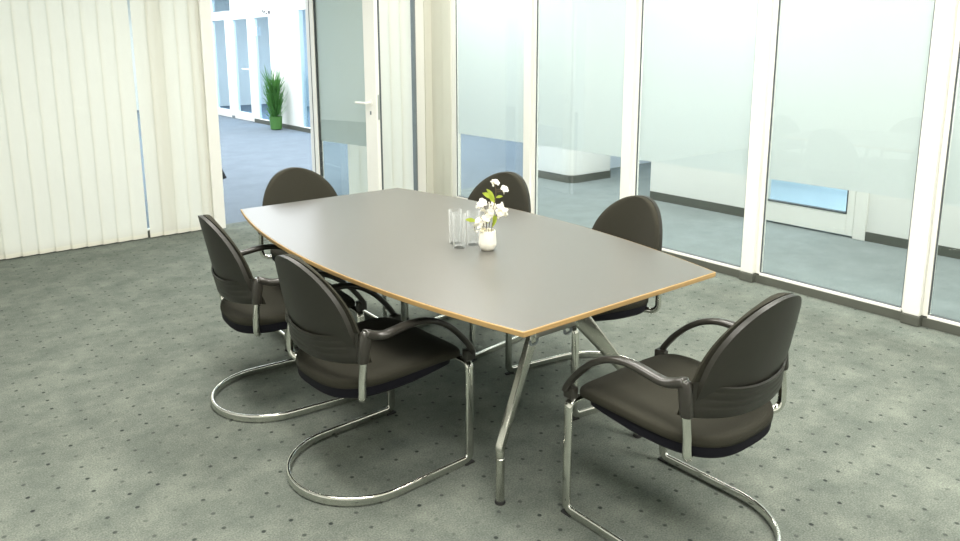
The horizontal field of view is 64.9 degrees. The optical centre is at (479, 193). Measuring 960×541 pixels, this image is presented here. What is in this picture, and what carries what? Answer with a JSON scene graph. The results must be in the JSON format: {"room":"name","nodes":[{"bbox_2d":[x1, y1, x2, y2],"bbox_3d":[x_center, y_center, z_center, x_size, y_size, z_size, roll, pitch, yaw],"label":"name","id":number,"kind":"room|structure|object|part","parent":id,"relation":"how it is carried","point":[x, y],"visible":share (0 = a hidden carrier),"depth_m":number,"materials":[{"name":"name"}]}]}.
{"room":"office","nodes":[
{"label":"office","id":0,"kind":"room"},
{"bbox_2d":[127,0,270,109],"bbox_3d":[-10.542,-3.099,16.957,13.000,2.720,0.100,-9,14,-38],"label":"wall","id":1,"kind":"structure","parent":0,"point":[220,6],"depth_m":20.12,"materials":[{"name":"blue paint"}]},
{"bbox_2d":[211,0,307,126],"bbox_3d":[-4.485,-2.791,15.324,0.100,2.720,5.250,-9,14,-38],"label":"wall","id":2,"kind":"structure","parent":0,"point":[283,15],"depth_m":14.28,"materials":[{"name":"white paint"}]},
{"bbox_2d":[210,0,231,13],"bbox_3d":[-5.707,-4.194,16.567,0.070,0.440,1.400,-9,14,-38],"label":"window","id":3,"kind":"structure","parent":2,"relation":"in","point":[212,1],"depth_m":16.90,"materials":[{"name":"white paint"}]},
{"bbox_2d":[212,19,233,116],"bbox_3d":[-5.766,-2.810,16.918,0.070,2.130,1.200,-9,14,-38],"label":"door","id":4,"kind":"structure","parent":2,"relation":"in","point":[221,111],"depth_m":16.68,"materials":[{"name":"white paint"}]},
{"bbox_2d":[228,17,257,121],"bbox_3d":[-5.019,-2.616,15.947,0.135,2.140,1.400,-9,14,-38],"label":"door","id":5,"kind":"structure","parent":2,"relation":"in","point":[238,113],"depth_m":16.08,"materials":[{"name":"white paint"}]},
{"bbox_2d":[252,15,274,120],"bbox_3d":[-4.264,-2.485,15.061,0.070,2.060,0.920,-9,14,-38],"label":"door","id":6,"kind":"structure","parent":2,"relation":"in","point":[268,16],"depth_m":15.29,"materials":[{"name":"white paint"}]},
{"bbox_2d":[253,27,256,35],"bbox_3d":[-4.519,-3.255,15.148,0.035,0.180,0.140,-9,14,-38],"label":"wall sensor","id":7,"kind":"object","parent":6,"relation":"attached to","point":[254,28],"visible":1,"depth_m":15.11,"materials":[{"name":"white paint"}]},
{"bbox_2d":[262,8,271,15],"bbox_3d":[-4.129,-3.518,14.612,0.036,0.140,0.430,-9,14,-38],"label":"sign","id":8,"kind":"object","parent":2,"relation":"attached to","point":[265,11],"depth_m":14.59,"materials":[{"name":"grey"}]},
{"bbox_2d":[254,118,310,132],"bbox_3d":[-3.794,-1.313,14.642,0.012,0.080,2.900,-9,14,-38],"label":"baseboard","id":9,"kind":"structure","parent":2,"relation":"attached to","point":[287,126],"depth_m":14.44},
{"bbox_2d":[294,0,309,128],"bbox_3d":[-3.102,-2.481,13.576,0.070,2.620,0.750,-9,14,-38],"label":"window","id":10,"kind":"structure","parent":2,"relation":"in","point":[298,31],"depth_m":13.82,"materials":[{"name":"white paint"}]},
{"bbox_2d":[302,10,309,106],"bbox_3d":[-1.291,-2.874,15.720,0.100,2.720,13.400,-9,14,-38],"label":"wall","id":11,"kind":"structure","parent":0,"point":[304,18],"depth_m":19.65,"materials":[{"name":"white"}]},
{"bbox_2d":[431,0,443,194],"bbox_3d":[-0.393,-1.296,7.655,0.100,2.720,0.230,-9,14,-38],"label":"wall","id":12,"kind":"structure","parent":0,"point":[436,5],"depth_m":7.68,"materials":[{"name":"beige paint"}]},
{"bbox_2d":[415,0,425,191],"bbox_3d":[-0.626,-1.293,7.643,0.119,2.720,0.040,-9,14,-38],"label":"trim","id":13,"kind":"structure","parent":12,"relation":"attached to","point":[419,25],"depth_m":7.69,"materials":[{"name":"white paint"}]},
{"bbox_2d":[423,0,433,192],"bbox_3d":[-0.542,-1.304,7.696,0.080,2.720,0.060,-9,14,-38],"label":"trim","id":14,"kind":"structure","parent":12,"relation":"attached to","point":[426,3],"depth_m":7.73,"materials":[{"name":"beige paint"}]},
{"bbox_2d":[442,0,460,196],"bbox_3d":[-0.286,-1.267,7.507,0.120,2.720,0.140,-9,14,-38],"label":"trim","id":15,"kind":"structure","parent":12,"relation":"attached to","point":[446,4],"depth_m":7.53,"materials":[{"name":"beige paint"}]},
{"bbox_2d":[451,0,454,196],"bbox_3d":[-0.250,-1.251,7.422,0.052,2.720,0.040,-9,14,-38],"label":"trim","id":16,"kind":"structure","parent":12,"relation":"attached to","point":[452,34],"depth_m":7.46,"materials":[{"name":"white paint"}]},
{"bbox_2d":[0,104,959,540],"bbox_3d":[-3.714,-0.084,8.823,13.000,0.104,21.800,-9,14,-38],"label":"floor","id":17,"kind":"structure","parent":0,"point":[113,356],"depth_m":3.25,"materials":[{"name":"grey carpet"}]},
{"bbox_2d":[1,230,198,259],"bbox_3d":[-3.807,0.501,5.431,3.765,0.060,0.014,-9,14,-38],"label":"baseboard","id":18,"kind":"structure","parent":17,"relation":"on","point":[149,230],"depth_m":6.08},
{"bbox_2d":[197,0,225,227],"bbox_3d":[-2.289,-1.035,6.343,0.097,2.720,0.100,-9,14,-38],"label":"trim","id":19,"kind":"structure","parent":17,"relation":"on","point":[204,6],"depth_m":6.37,"materials":[{"name":"white paint"}]},
{"bbox_2d":[260,65,287,129],"bbox_3d":[-3.896,-1.819,14.225,0.478,1.233,0.527,-9,14,-38],"label":"potted grass","id":20,"kind":"object","parent":17,"relation":"on","point":[274,103],"depth_m":14.20,"materials":[{"name":"green plant"}]},
{"bbox_2d":[269,116,281,129],"bbox_3d":[-3.873,-1.343,14.337,0.256,0.255,0.256,-9,14,-38],"label":"pot","id":21,"kind":"object","parent":20,"relation":"attached to","point":[275,121],"depth_m":14.25,"materials":[{"name":"green"}]},
{"bbox_2d":[198,215,367,422],"bbox_3d":[-0.905,0.486,3.384,0.631,0.866,0.559,-7,13,-33],"label":"chair","id":22,"kind":"object","parent":17,"relation":"on","point":[249,305],"visible":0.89,"depth_m":3.18,"materials":[{"name":"black leather"}]},
{"bbox_3d":[-1.079,0.254,3.221,0.159,0.345,0.484,-7,13,-33],"label":"backrest","id":23,"kind":"part","parent":22,"relation":"part of","materials":[{"name":"grey fabric"}]},
{"bbox_3d":[-0.901,0.394,3.056,0.049,0.110,0.033,-7,13,-33],"label":"armrest","id":24,"kind":"part","parent":22,"relation":"part of","materials":[{"name":"grey plastic"}]},
{"bbox_3d":[-0.912,0.708,3.422,0.612,0.414,0.540,-7,13,-33],"label":"sled frame","id":25,"kind":"part","parent":22,"relation":"part of","materials":[{"name":"silver metal"}]},
{"bbox_3d":[-0.877,0.477,3.401,0.537,0.054,0.494,-7,13,-33],"label":"seat","id":26,"kind":"part","parent":22,"relation":"part of","materials":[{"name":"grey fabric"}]},
{"bbox_2d":[305,0,314,171],"bbox_3d":[-1.541,-1.155,6.947,0.065,2.720,0.070,-9,14,-38],"label":"trim","id":27,"kind":"structure","parent":17,"relation":"on","point":[306,1],"depth_m":6.96,"materials":[{"name":"white paint"}]},
{"bbox_2d":[308,0,383,191],"bbox_3d":[-1.187,-0.814,6.661,0.882,2.140,0.180,9,14,40],"label":"door","id":28,"kind":"structure","parent":27,"relation":"attached to","point":[344,35],"depth_m":6.59,"materials":[{"name":"white paint"}]},
{"bbox_3d":[-0.996,-0.773,6.424,0.139,0.022,0.064,9,14,40],"label":"handle","id":29,"kind":"part","parent":28,"relation":"part of","materials":[{"name":"white paint"}]},
{"bbox_3d":[-0.854,-0.731,6.387,0.003,0.210,0.022,9,14,40],"label":"lock plate","id":30,"kind":"part","parent":28,"relation":"part of","materials":[{"name":"silver metal"}]},
{"bbox_2d":[258,167,386,350],"bbox_3d":[-0.914,0.318,4.245,0.558,0.866,0.631,-8,14,-36],"label":"chair","id":31,"kind":"object","parent":17,"relation":"on","point":[291,184],"visible":0.29,"depth_m":4.36,"materials":[{"name":"black leather"}]},
{"bbox_3d":[-0.894,0.317,4.219,0.494,0.054,0.537,-8,14,-36],"label":"seat","id":32,"kind":"part","parent":31,"relation":"part of","materials":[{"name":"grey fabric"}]},
{"bbox_3d":[-1.040,0.031,4.359,0.484,0.345,0.159,-8,14,-36],"label":"backrest","id":33,"kind":"part","parent":31,"relation":"part of","materials":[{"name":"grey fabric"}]},
{"bbox_3d":[-0.920,0.536,4.296,0.540,0.414,0.612,-8,14,-36],"label":"sled frame","id":34,"kind":"part","parent":31,"relation":"part of","materials":[{"name":"silver metal"}]},
{"bbox_2d":[275,254,475,506],"bbox_3d":[-0.422,0.598,2.807,0.631,0.866,0.559,-10,15,-40],"label":"chair","id":35,"kind":"object","parent":17,"relation":"on","point":[339,356],"visible":1,"depth_m":2.63,"materials":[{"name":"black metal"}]},
{"bbox_3d":[-0.580,0.370,2.623,0.159,0.345,0.484,-10,15,-40],"label":"backrest","id":36,"kind":"part","parent":35,"relation":"part of","materials":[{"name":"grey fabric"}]},
{"bbox_3d":[-0.380,0.505,2.482,0.049,0.110,0.033,-10,15,-40],"label":"armrest","id":37,"kind":"part","parent":35,"relation":"part of","materials":[{"name":"grey plastic"}]},
{"bbox_3d":[-0.397,0.589,2.827,0.537,0.054,0.494,-10,15,-40],"label":"seat","id":38,"kind":"part","parent":35,"relation":"part of","materials":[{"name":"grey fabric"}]},
{"bbox_3d":[-0.429,0.820,2.844,0.612,0.414,0.540,-10,15,-40],"label":"sled frame","id":39,"kind":"part","parent":35,"relation":"part of","materials":[{"name":"silver metal"}]},
{"bbox_2d":[401,171,530,361],"bbox_3d":[-0.036,0.345,4.098,0.558,0.866,0.631,10,15,43],"label":"chair","id":40,"kind":"object","parent":17,"relation":"on","point":[517,197],"visible":0.3,"depth_m":4.16,"materials":[{"name":"black leather"}]},
{"bbox_3d":[-0.029,0.564,4.147,0.540,0.414,0.612,10,15,43],"label":"sled frame","id":41,"kind":"part","parent":40,"relation":"part of","materials":[{"name":"silver metal"}]},
{"bbox_3d":[0.107,0.061,4.196,0.484,0.345,0.159,10,15,43],"label":"backrest","id":42,"kind":"part","parent":40,"relation":"part of","materials":[{"name":"grey fabric"}]},
{"bbox_2d":[241,188,715,505],"bbox_3d":[-0.180,0.544,3.435,1.260,0.730,2.200,-9,14,-38],"label":"conference table","id":43,"kind":"object","parent":17,"relation":"on","point":[542,276],"visible":0.8,"depth_m":2.97,"materials":[{"name":"grey laminate"}]},
{"bbox_2d":[479,228,495,250],"bbox_3d":[0.031,0.191,3.117,0.074,0.084,0.074,-9,14,-38],"label":"flower vase","id":44,"kind":"object","parent":43,"relation":"on","point":[487,240],"visible":0.93,"depth_m":3.09,"materials":[{"name":"white ceramic"}]},
{"bbox_2d":[465,217,489,231],"bbox_3d":[-0.008,0.150,3.096,0.105,0.121,0.038,2,11,11],"label":"flower sprig","id":45,"kind":"object","parent":44,"relation":"in","point":[476,220],"visible":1,"depth_m":3.09,"materials":[{"name":"white plant"}]},
{"bbox_2d":[476,198,496,229],"bbox_3d":[0.028,0.114,3.094,0.090,0.193,0.060,-1,11,-6],"label":"flower sprig","id":46,"kind":"object","parent":44,"relation":"in","point":[489,214],"visible":1,"depth_m":3.08,"materials":[{"name":"white plant"}]},
{"bbox_2d":[482,179,508,231],"bbox_3d":[0.063,0.073,3.093,0.107,0.273,0.041,-1,11,-7],"label":"flower sprig","id":47,"kind":"object","parent":44,"relation":"in","point":[504,188],"visible":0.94,"depth_m":3.08,"materials":[{"name":"white plant"}]},
{"bbox_3d":[0.063,0.082,3.093,0.071,0.256,0.016,1,11,6],"label":"stem","id":48,"kind":"part","parent":47,"relation":"part of","materials":[{"name":"green plant"}]},
{"bbox_2d":[491,202,507,230],"bbox_3d":[0.083,0.120,3.103,0.061,0.178,0.061,-9,14,-38],"label":"flower sprig","id":49,"kind":"object","parent":44,"relation":"in","point":[501,211],"visible":0.98,"depth_m":3.08,"materials":[{"name":"white plant"}]},
{"bbox_3d":[0.165,0.588,2.714,0.028,0.520,0.443,6,12,27],"label":"leg","id":50,"kind":"part","parent":43,"relation":"part of","materials":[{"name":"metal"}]},
{"bbox_3d":[0.239,0.432,2.418,0.180,0.020,0.016,-9,14,-38],"label":"cross rail","id":51,"kind":"part","parent":43,"relation":"part of","materials":[{"name":"silver metal"}]},
{"bbox_3d":[0.440,0.546,2.929,0.443,0.520,0.028,-3,11,-15],"label":"leg","id":52,"kind":"part","parent":43,"relation":"part of","materials":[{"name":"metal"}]},
{"bbox_2d":[523,0,533,212],"bbox_3d":[0.436,-1.080,6.543,0.085,2.720,0.100,-9,14,-38],"label":"trim","id":53,"kind":"structure","parent":17,"relation":"on","point":[528,4],"depth_m":6.55,"materials":[{"name":"white paint"}]},
{"bbox_2d":[505,195,662,420],"bbox_3d":[0.510,0.464,3.483,0.631,0.866,0.559,-6,13,-29],"label":"chair","id":54,"kind":"object","parent":17,"relation":"on","point":[637,219],"visible":0.44,"depth_m":3.50,"materials":[{"name":"grey plastic"}]},
{"bbox_3d":[0.519,0.683,3.531,0.612,0.414,0.540,-6,13,-29],"label":"sled frame","id":55,"kind":"part","parent":54,"relation":"part of","materials":[{"name":"silver metal"}]},
{"bbox_3d":[0.481,0.462,3.466,0.537,0.054,0.494,-6,13,-29],"label":"seat","id":56,"kind":"part","parent":54,"relation":"part of","materials":[{"name":"grey fabric"}]},
{"bbox_3d":[0.691,0.189,3.534,0.159,0.345,0.484,-6,13,-29],"label":"backrest","id":57,"kind":"part","parent":54,"relation":"part of","materials":[{"name":"grey fabric"}]},
{"bbox_2d":[620,0,638,198],"bbox_3d":[1.141,-0.911,5.676,0.085,2.720,0.100,-9,14,-38],"label":"trim","id":58,"kind":"structure","parent":17,"relation":"on","point":[632,6],"depth_m":5.68,"materials":[{"name":"white paint"}]},
{"bbox_2d":[560,292,801,540],"bbox_3d":[0.671,0.670,2.432,0.559,0.866,0.631,-9,14,-38],"label":"chair","id":59,"kind":"object","parent":17,"relation":"on","point":[719,405],"visible":1,"depth_m":2.24,"materials":[{"name":"black leather"}]},
{"bbox_3d":[0.677,0.891,2.468,0.540,0.414,0.612,-9,14,-38],"label":"sled frame","id":60,"kind":"part","parent":59,"relation":"part of","materials":[{"name":"silver metal"}]},
{"bbox_3d":[0.650,0.660,2.456,0.494,0.054,0.537,-9,14,-38],"label":"seat","id":61,"kind":"part","parent":59,"relation":"part of","materials":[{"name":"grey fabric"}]},
{"bbox_3d":[0.577,0.575,2.118,0.033,0.110,0.049,-9,14,-38],"label":"armrest","id":62,"kind":"part","parent":59,"relation":"part of","materials":[{"name":"grey plastic"}]},
{"bbox_3d":[0.802,0.446,2.223,0.484,0.345,0.159,-9,14,-38],"label":"backrest","id":63,"kind":"part","parent":59,"relation":"part of","materials":[{"name":"grey fabric"}]},
{"bbox_3d":[0.973,0.512,2.434,0.033,0.110,0.049,-9,14,-38],"label":"armrest","id":64,"kind":"part","parent":59,"relation":"part of","materials":[{"name":"grey plastic"}]},
{"bbox_2d":[739,0,774,282],"bbox_3d":[1.815,-0.750,4.845,0.085,2.720,0.100,-9,14,-38],"label":"window frame post","id":65,"kind":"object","parent":17,"relation":"on","point":[747,273],"depth_m":4.89,"materials":[{"name":"white metal"}]},
{"bbox_2d":[662,250,959,335],"bbox_3d":[2.197,0.645,4.658,0.044,0.054,7.820,-9,14,-38],"label":"baseboard","id":66,"kind":"structure","parent":17,"relation":"on","point":[929,323],"depth_m":4.68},
{"bbox_2d":[453,0,523,198],"bbox_3d":[0.090,-1.193,6.992,0.044,2.668,1.062,-9,14,-38],"label":"window","id":67,"kind":"structure","parent":66,"relation":"on","point":[488,34],"depth_m":7.02,"materials":[{"name":"clear glass"}]},
{"bbox_2d":[532,0,625,228],"bbox_3d":[0.802,-1.023,6.115,0.044,2.668,1.038,-9,14,-38],"label":"window","id":68,"kind":"structure","parent":66,"relation":"on","point":[579,45],"depth_m":6.14,"materials":[{"name":"clear glass"}]},
{"bbox_2d":[632,0,758,269],"bbox_3d":[1.491,-0.858,5.266,0.044,2.668,0.990,-9,14,-38],"label":"window","id":69,"kind":"structure","parent":66,"relation":"on","point":[696,58],"depth_m":5.28,"materials":[{"name":"white glass"}]},
{"bbox_2d":[755,0,936,310],"bbox_3d":[2.153,-0.700,4.452,0.044,2.668,0.948,-9,14,-38],"label":"window","id":70,"kind":"structure","parent":66,"relation":"on","point":[850,88],"depth_m":4.46,"materials":[{"name":"white glass"}]},
{"bbox_2d":[922,0,959,326],"bbox_3d":[2.801,-0.544,3.654,0.044,2.668,0.948,-9,14,-38],"label":"window","id":71,"kind":"structure","parent":66,"relation":"on","point":[952,197],"depth_m":4.07,"materials":[{"name":"white paint"}]},
{"bbox_2d":[900,0,957,326],"bbox_3d":[2.463,-0.594,4.047,0.085,2.720,0.100,-9,14,-38],"label":"window frame post","id":72,"kind":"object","parent":17,"relation":"on","point":[946,10],"depth_m":4.10,"materials":[{"name":"white metal"}]},
{"bbox_3d":[-1.041,-1.240,7.378,1.265,2.720,0.045,-9,14,-38],"label":"window","id":73,"kind":"structure","parent":17,"relation":"on","visible":0},
{"bbox_2d":[348,0,413,193],"bbox_3d":[-0.981,-1.205,7.346,0.762,2.638,0.050,-9,14,-38],"label":"vertical blind","id":74,"kind":"object","parent":73,"relation":"hanging from","point":[394,15],"visible":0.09,"depth_m":7.48,"materials":[{"name":"beige fabric"}]},
{"bbox_2d":[410,0,417,190],"bbox_3d":[-0.668,-1.307,7.587,0.013,2.670,0.070,-9,14,-38],"label":"trim","id":75,"kind":"structure","parent":73,"relation":"attached to","point":[412,2],"depth_m":7.63,"materials":[{"name":"grey metal"}]},
{"bbox_3d":[-4.030,-0.777,5.041,1.070,2.720,0.045,-9,14,-38],"label":"window","id":76,"kind":"structure","parent":17,"relation":"on","visible":0},
{"bbox_2d":[0,0,147,259],"bbox_3d":[-3.915,-0.750,5.052,3.013,2.638,0.050,-9,14,-38],"label":"vertical blind","id":77,"kind":"object","parent":76,"relation":"hanging from","point":[71,176],"visible":1,"depth_m":5.73,"materials":[{"name":"beige fabric"}]},
{"bbox_3d":[-2.491,-1.016,6.244,0.345,2.720,0.045,-9,14,-38],"label":"window","id":78,"kind":"structure","parent":17,"relation":"on","visible":0},
{"bbox_2d":[130,0,212,237],"bbox_3d":[-2.508,-0.968,6.152,0.560,2.638,0.050,-9,14,-38],"label":"vertical blind","id":79,"kind":"object","parent":78,"relation":"hanging from","point":[166,33],"visible":0.79,"depth_m":6.20,"materials":[{"name":"beige fabric"}]},
{"bbox_2d":[610,156,650,167],"bbox_3d":[1.861,-1.703,9.713,1.600,2.720,0.100,-9,14,-38],"label":"wall","id":80,"kind":"structure","parent":0,"point":[615,161],"depth_m":9.83,"materials":[{"name":"white paint"}]},
{"bbox_2d":[538,66,959,248],"bbox_3d":[3.537,-0.955,5.878,0.650,2.720,8.500,-9,14,-38],"label":"wall","id":81,"kind":"structure","parent":0,"point":[725,188],"depth_m":7.18,"materials":[{"name":"white paint"}]},
{"bbox_2d":[538,170,610,182],"bbox_3d":[1.071,-0.206,8.919,0.950,0.090,0.429,1,11,7],"label":"baseboard","id":82,"kind":"structure","parent":81,"relation":"attached to","point":[541,174],"depth_m":8.86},
{"bbox_2d":[650,191,743,216],"bbox_3d":[2.124,0.101,7.353,0.012,0.085,1.170,-9,14,-38],"label":"baseboard","id":83,"kind":"structure","parent":81,"relation":"attached to","point":[695,203],"depth_m":7.34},
{"bbox_2d":[766,0,869,240],"bbox_3d":[2.833,-0.777,6.331,0.100,2.200,1.020,-9,14,-38],"label":"door","id":84,"kind":"structure","parent":81,"relation":"in","point":[852,222],"depth_m":6.35,"materials":[{"name":"white paint"}]},
{"bbox_2d":[865,232,959,258],"bbox_3d":[4.527,0.681,4.394,0.012,0.075,4.500,-9,14,-38],"label":"baseboard","id":85,"kind":"structure","parent":81,"relation":"attached to","point":[945,251],"depth_m":5.92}
]}

